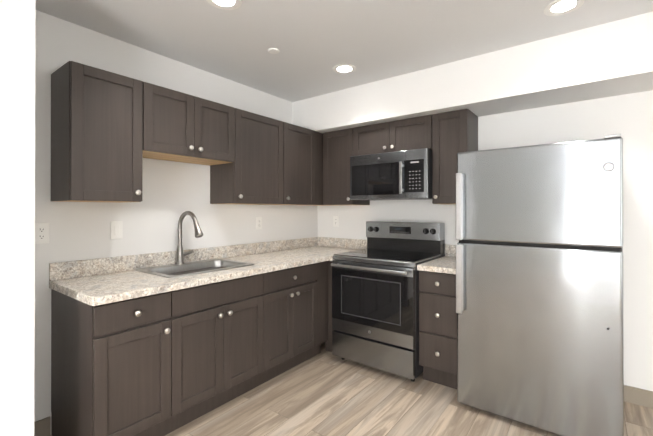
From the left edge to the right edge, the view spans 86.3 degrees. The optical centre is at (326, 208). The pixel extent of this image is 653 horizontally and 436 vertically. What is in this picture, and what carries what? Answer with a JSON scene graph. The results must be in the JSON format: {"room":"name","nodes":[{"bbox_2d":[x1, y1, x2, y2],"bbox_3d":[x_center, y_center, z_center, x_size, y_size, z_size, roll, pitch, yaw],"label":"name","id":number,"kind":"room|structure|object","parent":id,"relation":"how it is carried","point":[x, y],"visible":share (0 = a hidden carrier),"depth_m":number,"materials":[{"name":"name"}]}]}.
{"room":"kitchen","nodes":[
{"label":"kitchen","id":0,"kind":"room"},
{"bbox_2d":[0,0,35,435],"bbox_3d":[-2.584,0.090,0.353,0.567,2.494,3.471,0,0,37],"label":"wall","id":1,"kind":"structure","parent":0,"point":[17,195],"depth_m":1.52,"materials":[{"name":"white paint"}]},
{"bbox_2d":[34,10,317,421],"bbox_3d":[-2.023,0.094,1.650,0.104,2.494,6.423,0,0,37],"label":"wall","id":2,"kind":"structure","parent":0,"point":[172,191],"depth_m":2.47,"materials":[{"name":"white paint"}]},
{"bbox_2d":[35,223,48,243],"bbox_3d":[-1.661,0.143,2.029,0.009,0.120,0.075,0,0,37],"label":"electrical outlet","id":3,"kind":"object","parent":2,"relation":"attached to","point":[41,233],"visible":0.88,"depth_m":2.03,"materials":[{"name":"white plastic"}]},
{"bbox_2d":[34,416,50,435],"bbox_3d":[-1.696,1.286,1.980,0.014,0.112,0.202,0,0,37],"label":"baseboard","id":4,"kind":"structure","parent":2,"relation":"attached to","point":[42,427],"depth_m":2.03,"materials":[{"name":"beige paint"}]},
{"bbox_2d":[51,61,142,202],"bbox_3d":[-1.379,-0.421,2.111,0.364,0.756,0.381,0,0,37],"label":"upper cabinet","id":5,"kind":"object","parent":2,"relation":"attached to","point":[96,134],"visible":1,"depth_m":2.00,"materials":[{"name":"brown wood"}]},
{"bbox_2d":[111,221,122,238],"bbox_3d":[-1.417,0.144,2.352,0.010,0.120,0.075,0,0,37],"label":"light switch","id":6,"kind":"object","parent":2,"relation":"attached to","point":[116,229],"visible":1,"depth_m":2.35,"materials":[{"name":"white plastic"}]},
{"bbox_2d":[49,237,316,278],"bbox_3d":[-0.866,0.378,3.070,0.020,0.104,2.548,0,0,37],"label":"backsplash","id":7,"kind":"structure","parent":2,"relation":"attached to","point":[69,269],"depth_m":2.53,"materials":[{"name":"beige stone"}]},
{"bbox_2d":[143,82,234,164],"bbox_3d":[-1.050,-0.581,2.545,0.364,0.433,0.704,0,0,37],"label":"upper cabinet","id":8,"kind":"object","parent":2,"relation":"attached to","point":[178,126],"visible":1,"depth_m":2.42,"materials":[{"name":"brown wood"}]},
{"bbox_2d":[210,108,282,204],"bbox_3d":[-0.672,-0.418,3.043,0.364,0.756,0.543,0,0,37],"label":"upper cabinet","id":9,"kind":"object","parent":2,"relation":"attached to","point":[252,174],"visible":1,"depth_m":2.90,"materials":[{"name":"brown wood"}]},
{"bbox_2d":[256,217,261,229],"bbox_3d":[-0.652,0.139,3.362,0.009,0.120,0.075,0,0,37],"label":"electrical outlet","id":10,"kind":"object","parent":2,"relation":"attached to","point":[258,222],"visible":1,"depth_m":3.36,"materials":[{"name":"white plastic"}]},
{"bbox_2d":[276,122,331,205],"bbox_3d":[-0.234,-0.416,3.623,0.364,0.756,0.906,0,0,37],"label":"upper cabinet","id":11,"kind":"object","parent":2,"relation":"attached to","point":[302,165],"visible":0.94,"depth_m":3.39,"materials":[{"name":"brown wood"}]},
{"bbox_2d":[35,0,652,101],"bbox_3d":[0.290,-1.200,-0.097,5.905,0.083,6.423,0,0,37],"label":"ceiling","id":12,"kind":"structure","parent":0,"point":[314,42],"depth_m":2.25,"materials":[{"name":"white paint"}]},
{"bbox_2d":[206,0,241,9],"bbox_3d":[-0.565,-1.148,1.914,0.193,0.006,0.193,0,0,37],"label":"recessed light","id":13,"kind":"object","parent":12,"relation":"in","point":[227,4],"visible":1,"depth_m":1.95,"materials":[{"name":"white plastic"}]},
{"bbox_2d":[268,48,278,53],"bbox_3d":[-0.384,-1.145,2.531,0.083,0.010,0.083,0,0,37],"label":"smoke detector","id":14,"kind":"object","parent":12,"relation":"attached to","point":[273,50],"visible":1,"depth_m":2.52,"materials":[{"name":"white plastic"}]},
{"bbox_2d":[333,64,355,73],"bbox_3d":[0.148,-1.145,2.856,0.193,0.006,0.193,0,0,37],"label":"recessed light","id":15,"kind":"object","parent":12,"relation":"in","point":[344,68],"visible":1,"depth_m":2.84,"materials":[{"name":"white plastic"}]},
{"bbox_2d":[544,0,584,15],"bbox_3d":[1.345,-1.148,1.976,0.193,0.006,0.193,0,0,37],"label":"recessed light","id":16,"kind":"object","parent":12,"relation":"in","point":[558,7],"visible":1,"depth_m":1.98,"materials":[{"name":"white plastic"}]},
{"bbox_2d":[51,342,652,435],"bbox_3d":[0.290,1.366,-0.105,5.905,0.062,6.423,0,0,37],"label":"floor","id":17,"kind":"structure","parent":0,"point":[324,392],"depth_m":2.31,"materials":[{"name":"brown wood"}]},
{"bbox_2d":[51,287,184,435],"bbox_3d":[-1.243,0.905,2.057,0.639,0.873,0.454,0,0,37],"label":"base cabinet","id":18,"kind":"object","parent":17,"relation":"on","point":[158,344],"depth_m":1.86,"materials":[{"name":"brown wood"}]},
{"bbox_2d":[49,247,360,306],"bbox_3d":[-0.581,0.450,2.854,0.734,0.041,2.548,0,0,37],"label":"countertop","id":19,"kind":"structure","parent":18,"relation":"on","point":[88,289],"depth_m":2.13,"materials":[{"name":"beige stone"}]},
{"bbox_2d":[173,211,202,262],"bbox_3d":[-0.993,0.217,2.606,0.314,0.404,0.145,0,0,37],"label":"faucet","id":20,"kind":"object","parent":19,"relation":"on","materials":[{"name":"silver metal"}]},
{"bbox_2d":[133,259,252,278],"bbox_3d":[-0.939,0.522,2.541,0.493,0.205,0.682,0,0,37],"label":"sink","id":21,"kind":"object","parent":19,"relation":"in","point":[195,266],"depth_m":2.61,"materials":[{"name":"silver metal"}]},
{"bbox_2d":[185,271,272,424],"bbox_3d":[-0.929,0.906,2.472,0.639,0.873,0.831,0,0,37],"label":"base cabinet","id":22,"kind":"object","parent":17,"relation":"on","point":[229,322],"depth_m":2.31,"materials":[{"name":"brown wood"}]},
{"bbox_2d":[273,259,320,377],"bbox_3d":[-0.543,0.908,2.982,0.639,0.873,0.691,0,0,37],"label":"base cabinet","id":23,"kind":"object","parent":17,"relation":"on","point":[297,288],"depth_m":2.86,"materials":[{"name":"brown wood"}]},
{"bbox_2d":[321,259,332,351],"bbox_3d":[-0.302,0.909,3.300,0.639,0.873,0.226,0,0,37],"label":"base cabinet","id":24,"kind":"object","parent":17,"relation":"on","point":[326,268],"depth_m":3.18,"materials":[{"name":"brown wood"}]},
{"bbox_2d":[331,221,444,381],"bbox_3d":[0.547,0.736,3.100,0.760,1.219,0.785,0,0,37],"label":"range","id":25,"kind":"object","parent":17,"relation":"on","point":[375,303],"visible":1,"depth_m":2.86,"materials":[{"name":"silver metal"}]},
{"bbox_2d":[417,244,456,388],"bbox_3d":[1.013,0.835,2.822,0.312,1.019,0.671,0,0,37],"label":"base cabinet","id":26,"kind":"object","parent":17,"relation":"on","point":[437,326],"visible":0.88,"depth_m":2.60,"materials":[{"name":"brown wood"}]},
{"bbox_2d":[417,244,455,273],"bbox_3d":[1.014,0.398,2.826,0.312,0.145,0.665,0,0,37],"label":"countertop","id":27,"kind":"structure","parent":26,"relation":"on","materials":[{"name":"stone"}]},
{"bbox_2d":[456,133,623,435],"bbox_3d":[1.432,0.473,2.371,0.862,1.740,0.819,0,0,37],"label":"refrigerator","id":28,"kind":"object","parent":17,"relation":"on","point":[539,283],"visible":1,"depth_m":2.05,"materials":[{"name":"silver metal"}]},
{"bbox_2d":[292,12,652,132],"bbox_3d":[2.034,-0.976,2.207,5.698,0.350,0.435,0,0,37],"label":"soffit","id":29,"kind":"structure","parent":0,"point":[613,58],"depth_m":2.52,"materials":[{"name":"white paint"}]},
{"bbox_2d":[318,90,652,390],"bbox_3d":[2.238,0.096,2.387,5.802,2.494,0.104,0,0,37],"label":"wall","id":30,"kind":"structure","parent":0,"point":[629,117],"depth_m":2.45,"materials":[{"name":"white paint"}]},
{"bbox_2d":[333,216,338,226],"bbox_3d":[0.106,0.141,3.927,0.075,0.120,0.009,0,0,37],"label":"electrical outlet","id":31,"kind":"object","parent":30,"relation":"attached to","point":[335,221],"visible":1,"depth_m":3.92,"materials":[{"name":"white plastic"}]},
{"bbox_2d":[317,237,366,248],"bbox_3d":[0.190,0.380,3.856,0.714,0.104,0.020,0,0,37],"label":"backsplash","id":32,"kind":"structure","parent":30,"relation":"attached to","point":[321,241],"depth_m":3.86,"materials":[{"name":"beige stone"}]},
{"bbox_2d":[323,128,369,204],"bbox_3d":[0.199,-0.416,3.635,0.369,0.756,0.364,0,0,37],"label":"upper cabinet","id":33,"kind":"object","parent":30,"relation":"attached to","point":[337,149],"visible":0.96,"depth_m":3.53,"materials":[{"name":"brown wood"}]},
{"bbox_2d":[353,115,431,155],"bbox_3d":[0.661,-0.650,3.286,0.787,0.290,0.364,0,0,37],"label":"upper cabinet","id":34,"kind":"object","parent":30,"relation":"attached to","point":[404,134],"visible":0.73,"depth_m":3.14,"materials":[{"name":"brown wood"}]},
{"bbox_2d":[350,148,431,200],"bbox_3d":[0.639,-0.293,3.241,0.762,0.415,0.455,0,0,37],"label":"microwave","id":35,"kind":"object","parent":34,"relation":"attached to","point":[402,175],"visible":1,"depth_m":3.05,"materials":[{"name":"grey metal"}]},
{"bbox_2d":[432,109,477,203],"bbox_3d":[1.091,-0.418,2.960,0.286,0.756,0.364,0,0,37],"label":"upper cabinet","id":36,"kind":"object","parent":30,"relation":"attached to","point":[455,132],"visible":0.83,"depth_m":2.86,"materials":[{"name":"brown wood"}]},
{"bbox_2d":[624,385,652,408],"bbox_3d":[3.241,1.284,1.549,2.989,0.112,0.014,0,0,37],"label":"baseboard","id":37,"kind":"structure","parent":30,"relation":"attached to","point":[639,396],"depth_m":2.38,"materials":[{"name":"beige paint"}]}
]}

